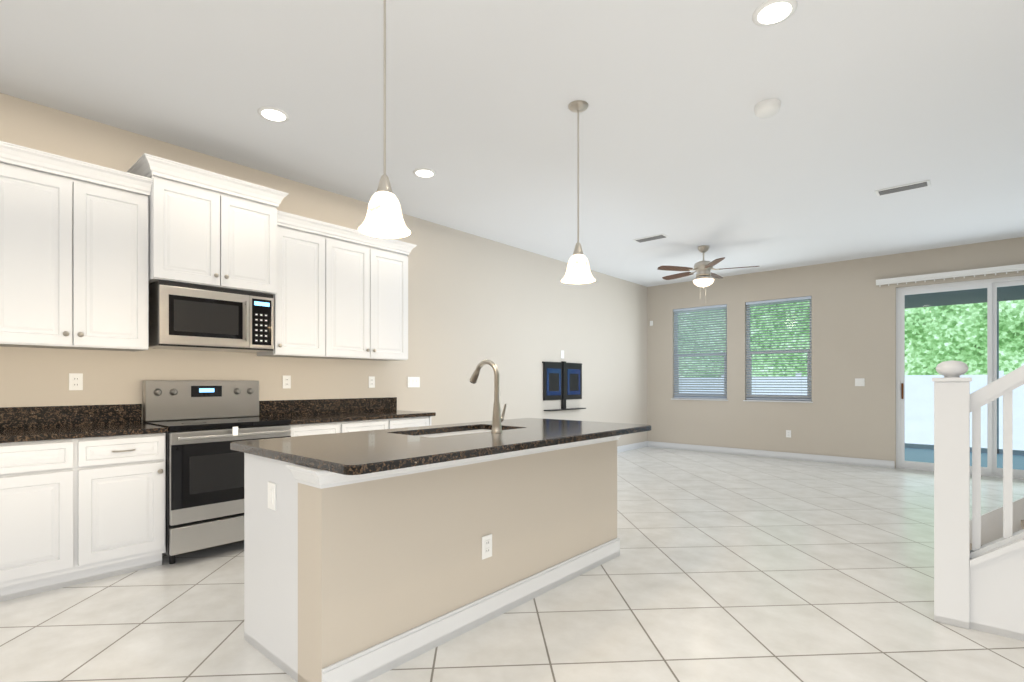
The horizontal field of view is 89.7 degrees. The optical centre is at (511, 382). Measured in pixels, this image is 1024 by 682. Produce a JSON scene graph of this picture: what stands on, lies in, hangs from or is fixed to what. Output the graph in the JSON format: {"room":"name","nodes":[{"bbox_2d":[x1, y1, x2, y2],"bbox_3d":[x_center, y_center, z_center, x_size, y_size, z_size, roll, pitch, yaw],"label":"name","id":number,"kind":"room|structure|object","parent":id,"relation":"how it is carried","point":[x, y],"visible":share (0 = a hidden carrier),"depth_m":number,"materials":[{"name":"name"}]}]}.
{"room":"kitchen","nodes":[
{"label":"kitchen","id":0,"kind":"room"},
{"bbox_2d":[0,93,646,445],"bbox_3d":[-1.334,-0.300,5.442,0.160,3.020,11.920,0,0,41],"label":"wall","id":1,"kind":"structure","parent":0,"point":[517,316],"depth_m":5.83,"materials":[{"name":"beige paint"}]},
{"bbox_2d":[0,141,151,351],"bbox_3d":[-2.867,-0.800,3.318,0.343,1.150,0.805,0,0,41],"label":"upper cabinet","id":2,"kind":"object","parent":1,"relation":"attached to","point":[90,253],"depth_m":3.20,"materials":[{"name":"white paint"}]},
{"bbox_2d":[136,157,279,296],"bbox_3d":[-2.295,-1.108,3.917,0.409,0.805,0.840,0,0,41],"label":"upper cabinet","id":3,"kind":"object","parent":1,"relation":"attached to","point":[216,230],"depth_m":3.74,"materials":[{"name":"white paint"}]},
{"bbox_2d":[148,280,273,352],"bbox_3d":[-2.278,-0.473,3.901,0.456,0.443,0.770,0,0,41],"label":"microwave","id":4,"kind":"object","parent":3,"relation":"attached to","point":[182,316],"visible":1,"depth_m":3.72,"materials":[{"name":"silver metal"}]},
{"bbox_2d":[257,213,327,357],"bbox_3d":[-1.894,-0.800,4.422,0.343,1.150,0.440,0,0,41],"label":"upper cabinet","id":5,"kind":"object","parent":1,"relation":"attached to","point":[301,308],"depth_m":4.32,"materials":[{"name":"white paint"}]},
{"bbox_2d":[69,350,563,389],"bbox_3d":[-1.096,-0.212,5.579,0.011,0.530,5.672,0,0,41],"label":"outlet","id":6,"kind":"object","parent":1,"relation":"attached to","point":[75,381],"visible":1,"depth_m":4.55,"materials":[{"name":"white plastic"}]},
{"bbox_2d":[320,225,411,360],"bbox_3d":[-1.455,-0.800,4.919,0.343,1.150,0.885,0,0,41],"label":"upper cabinet","id":7,"kind":"object","parent":1,"relation":"attached to","point":[368,275],"depth_m":4.78,"materials":[{"name":"white paint"}]},
{"bbox_2d":[542,361,585,410],"bbox_3d":[0.800,0.045,7.647,0.120,0.720,0.990,0,0,41],"label":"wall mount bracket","id":8,"kind":"object","parent":1,"relation":"attached to","point":[562,381],"visible":0.98,"depth_m":7.63,"materials":[{"name":"black metal"}]},
{"bbox_2d":[617,441,647,452],"bbox_3d":[0.663,1.157,7.573,0.014,0.105,5.758,0,0,41],"label":"baseboard","id":9,"kind":"structure","parent":1,"relation":"attached to","point":[628,447],"depth_m":9.27,"materials":[{"name":"white wood"}]},
{"bbox_2d":[0,447,1023,681],"bbox_3d":[3.079,1.270,3.644,9.160,0.120,15.060,0,0,41],"label":"floor","id":10,"kind":"structure","parent":0,"point":[723,567],"depth_m":2.77,"materials":[{"name":"tile"}]},
{"bbox_2d":[0,438,79,601],"bbox_3d":[-3.076,0.767,2.873,0.619,0.884,0.900,0,0,41],"label":"base cabinet","id":11,"kind":"object","parent":10,"relation":"on","point":[76,511],"depth_m":2.90,"materials":[{"name":"white paint"}]},
{"bbox_2d":[0,397,435,442],"bbox_3d":[-2.477,0.240,3.527,0.652,0.170,4.515,0,0,41],"label":"countertop","id":12,"kind":"structure","parent":11,"relation":"on","point":[28,424],"depth_m":3.56,"materials":[{"name":"black stone"}]},
{"bbox_2d":[80,433,165,583],"bbox_3d":[-2.628,0.767,3.381,0.619,0.884,0.455,0,0,41],"label":"base cabinet","id":13,"kind":"object","parent":10,"relation":"on","point":[123,478],"depth_m":3.18,"materials":[{"name":"white paint"}]},
{"bbox_2d":[142,380,290,563],"bbox_3d":[-2.159,0.598,3.806,0.707,1.225,0.799,0,0,41],"label":"range oven","id":14,"kind":"object","parent":10,"relation":"on","point":[206,423],"visible":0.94,"depth_m":3.56,"materials":[{"name":"silver metal"}]},
{"bbox_2d":[290,422,341,436],"bbox_3d":[-1.800,0.767,4.320,0.619,0.884,0.440,0,0,41],"label":"base cabinet","id":15,"kind":"object","parent":10,"relation":"on","point":[329,428],"depth_m":4.12,"materials":[{"name":"white paint"}]},
{"bbox_2d":[342,416,430,432],"bbox_3d":[-1.335,0.767,4.848,0.619,0.884,0.968,0,0,41],"label":"base cabinet","id":16,"kind":"object","parent":10,"relation":"on","point":[365,425],"depth_m":4.61,"materials":[{"name":"white paint"}]},
{"bbox_2d":[230,436,620,681],"bbox_3d":[-0.262,0.767,3.014,0.819,0.885,2.305,0,0,41],"label":"kitchen island","id":17,"kind":"object","parent":10,"relation":"on","point":[370,555],"depth_m":2.31,"materials":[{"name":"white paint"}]},
{"bbox_2d":[230,418,650,475],"bbox_3d":[-0.212,0.307,3.018,1.110,0.035,2.312,0,0,41],"label":"island countertop","id":18,"kind":"structure","parent":17,"relation":"on","point":[384,450],"depth_m":2.49,"materials":[{"name":"black stone"}]},
{"bbox_2d":[406,428,485,435],"bbox_3d":[-0.315,0.419,3.158,0.450,0.212,0.840,0,0,41],"label":"sink","id":19,"kind":"object","parent":18,"relation":"in","point":[449,431],"depth_m":3.28,"materials":[{"name":"silver metal"}]},
{"bbox_2d":[470,360,505,431],"bbox_3d":[-0.148,0.077,3.055,0.249,0.426,0.095,0,0,41],"label":"faucet","id":20,"kind":"object","parent":18,"relation":"on","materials":[{"name":"silver metal"}]},
{"bbox_2d":[905,285,1023,454],"bbox_3d":[8.169,-0.180,7.104,6.100,2.820,3.138,0,0,41],"label":"porch","id":21,"kind":"structure","parent":10,"relation":"on","point":[920,297],"depth_m":8.73,"materials":[{"name":"white metal"}]},
{"bbox_2d":[932,360,1023,640],"bbox_3d":[3.667,-0.290,1.935,3.198,3.000,1.028,0,0,41],"label":"staircase","id":22,"kind":"structure","parent":10,"relation":"on","point":[978,571],"depth_m":2.54,"materials":[{"name":"white wood"}]},
{"bbox_2d":[0,0,1023,286],"bbox_3d":[1.576,-1.870,2.877,7.920,0.120,11.920,0,0,41],"label":"ceiling","id":23,"kind":"structure","parent":0,"point":[686,150],"depth_m":3.39,"materials":[{"name":"white paint"}]},
{"bbox_2d":[258,106,289,121],"bbox_3d":[-1.607,-1.806,3.470,0.195,0.009,0.195,0,0,-4],"label":"recessed light","id":24,"kind":"object","parent":23,"relation":"in","point":[271,113],"depth_m":3.46,"materials":[{"name":"white plastic"}]},
{"bbox_2d":[358,0,410,237],"bbox_3d":[-0.561,-1.238,2.267,0.226,1.143,0.226,0,0,41],"label":"pendant light","id":25,"kind":"object","parent":23,"relation":"hanging from","point":[384,218],"visible":1,"depth_m":2.25,"materials":[{"name":"white glass"}]},
{"bbox_2d":[413,168,435,177],"bbox_3d":[-0.754,-1.806,4.437,0.195,0.009,0.195,0,0,-4],"label":"recessed light","id":26,"kind":"object","parent":23,"relation":"in","point":[421,172],"depth_m":4.41,"materials":[{"name":"white plastic"}]},
{"bbox_2d":[561,100,595,283],"bbox_3d":[0.433,-1.238,3.364,0.226,1.143,0.226,0,0,41],"label":"pendant light","id":27,"kind":"object","parent":23,"relation":"hanging from","point":[578,271],"visible":1,"depth_m":3.34,"materials":[{"name":"white glass"}]},
{"bbox_2d":[634,234,667,242],"bbox_3d":[1.741,-1.803,6.451,0.400,0.012,0.170,0,0,41],"label":"ceiling vent","id":28,"kind":"object","parent":23,"relation":"in","point":[660,236],"depth_m":6.42,"materials":[{"name":"white plastic"}]},
{"bbox_2d":[657,245,759,287],"bbox_3d":[2.579,-1.420,6.899,1.283,0.780,1.248,0,0,41],"label":"ceiling fan","id":29,"kind":"object","parent":23,"relation":"hanging from","point":[704,276],"visible":1,"depth_m":6.78,"materials":[{"name":"brown wood"}]},
{"bbox_2d":[754,99,780,117],"bbox_3d":[1.666,-1.782,3.357,0.156,0.055,0.156,0,0,41],"label":"smoke detector","id":30,"kind":"object","parent":23,"relation":"attached to","point":[766,108],"visible":1,"depth_m":3.31,"materials":[{"name":"white plastic"}]},
{"bbox_2d":[752,0,796,25],"bbox_3d":[1.280,-1.806,2.511,0.195,0.009,0.195,0,0,-4],"label":"recessed light","id":31,"kind":"object","parent":23,"relation":"in","point":[768,13],"depth_m":2.50,"materials":[{"name":"white plastic"}]},
{"bbox_2d":[875,180,930,195],"bbox_3d":[3.631,-1.803,4.784,0.400,0.012,0.170,0,0,41],"label":"ceiling vent","id":32,"kind":"object","parent":23,"relation":"in","point":[906,187],"depth_m":4.76,"materials":[{"name":"white plastic"}]},
{"bbox_2d":[647,237,1023,468],"bbox_3d":[5.465,-0.300,7.287,7.600,3.020,0.160,0,0,41],"label":"wall","id":33,"kind":"structure","parent":0,"point":[853,326],"depth_m":7.83,"materials":[{"name":"beige paint"}]},
{"bbox_2d":[675,307,726,398],"bbox_3d":[3.373,-0.525,9.171,0.970,1.630,0.070,0,0,41],"label":"window","id":34,"kind":"structure","parent":33,"relation":"in","point":[701,364],"depth_m":9.15,"materials":[{"name":"clear glass"}]},
{"bbox_2d":[673,304,726,398],"bbox_3d":[3.323,-0.530,9.115,0.954,1.616,0.040,0,0,41],"label":"window blind","id":35,"kind":"object","parent":34,"relation":"attached to","point":[690,333],"visible":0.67,"depth_m":9.10,"materials":[{"name":"white plastic"}]},
{"bbox_2d":[671,398,812,402],"bbox_3d":[3.795,0.299,8.690,2.280,0.021,0.113,0,0,41],"label":"window sill","id":36,"kind":"structure","parent":33,"relation":"attached to","point":[743,400],"depth_m":8.46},
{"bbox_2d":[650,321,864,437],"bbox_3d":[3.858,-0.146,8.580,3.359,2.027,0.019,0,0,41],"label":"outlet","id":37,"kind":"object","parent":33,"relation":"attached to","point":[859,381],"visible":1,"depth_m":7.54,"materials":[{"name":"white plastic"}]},
{"bbox_2d":[648,441,894,468],"bbox_3d":[3.981,1.157,8.476,3.738,0.105,0.014,0,0,41],"label":"baseboard","id":38,"kind":"structure","parent":33,"relation":"attached to","point":[822,458],"depth_m":8.20,"materials":[{"name":"white wood"}]},
{"bbox_2d":[747,299,811,400],"bbox_3d":[4.322,-0.525,8.335,0.980,1.630,0.070,0,0,41],"label":"window","id":39,"kind":"structure","parent":33,"relation":"in","point":[788,397],"depth_m":8.30,"materials":[{"name":"clear glass"}]},
{"bbox_2d":[746,296,811,400],"bbox_3d":[4.272,-0.530,8.278,0.964,1.616,0.045,0,0,41],"label":"window blind","id":40,"kind":"object","parent":39,"relation":"attached to","point":[805,298],"visible":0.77,"depth_m":8.26,"materials":[{"name":"white plastic"}]},
{"bbox_2d":[876,264,1023,286],"bbox_3d":[6.466,-1.415,6.246,3.360,0.100,0.073,0,0,41],"label":"blind headrail","id":41,"kind":"object","parent":33,"relation":"attached to","point":[973,272],"visible":0.9,"depth_m":6.78,"materials":[{"name":"white plastic"}]},
{"bbox_2d":[896,275,1023,478],"bbox_3d":[6.568,-0.065,6.346,2.940,2.550,0.112,0,0,41],"label":"sliding door","id":42,"kind":"structure","parent":33,"relation":"attached to","point":[991,286],"depth_m":6.82,"materials":[{"name":"clear glass"}]},
{"label":"outside","id":43,"kind":"structure","parent":0,"visible":0},
{"bbox_2d":[678,300,1023,376],"bbox_3d":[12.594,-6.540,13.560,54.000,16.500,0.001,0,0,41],"label":"trees","id":44,"kind":"object","parent":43,"point":[968,350],"depth_m":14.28,"materials":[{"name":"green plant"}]},
{"bbox_3d":[11.702,1.710,12.547,38.000,0.100,15.700,0,0,41],"label":"grass","id":45,"kind":"structure","parent":0,"visible":0},
{"bbox_2d":[679,371,1023,449],"bbox_3d":[10.280,0.730,10.934,38.000,1.960,0.120,0,0,41],"label":"fence","id":46,"kind":"object","parent":45,"relation":"on","point":[975,378],"depth_m":11.72,"materials":[{"name":"white"}]}
]}

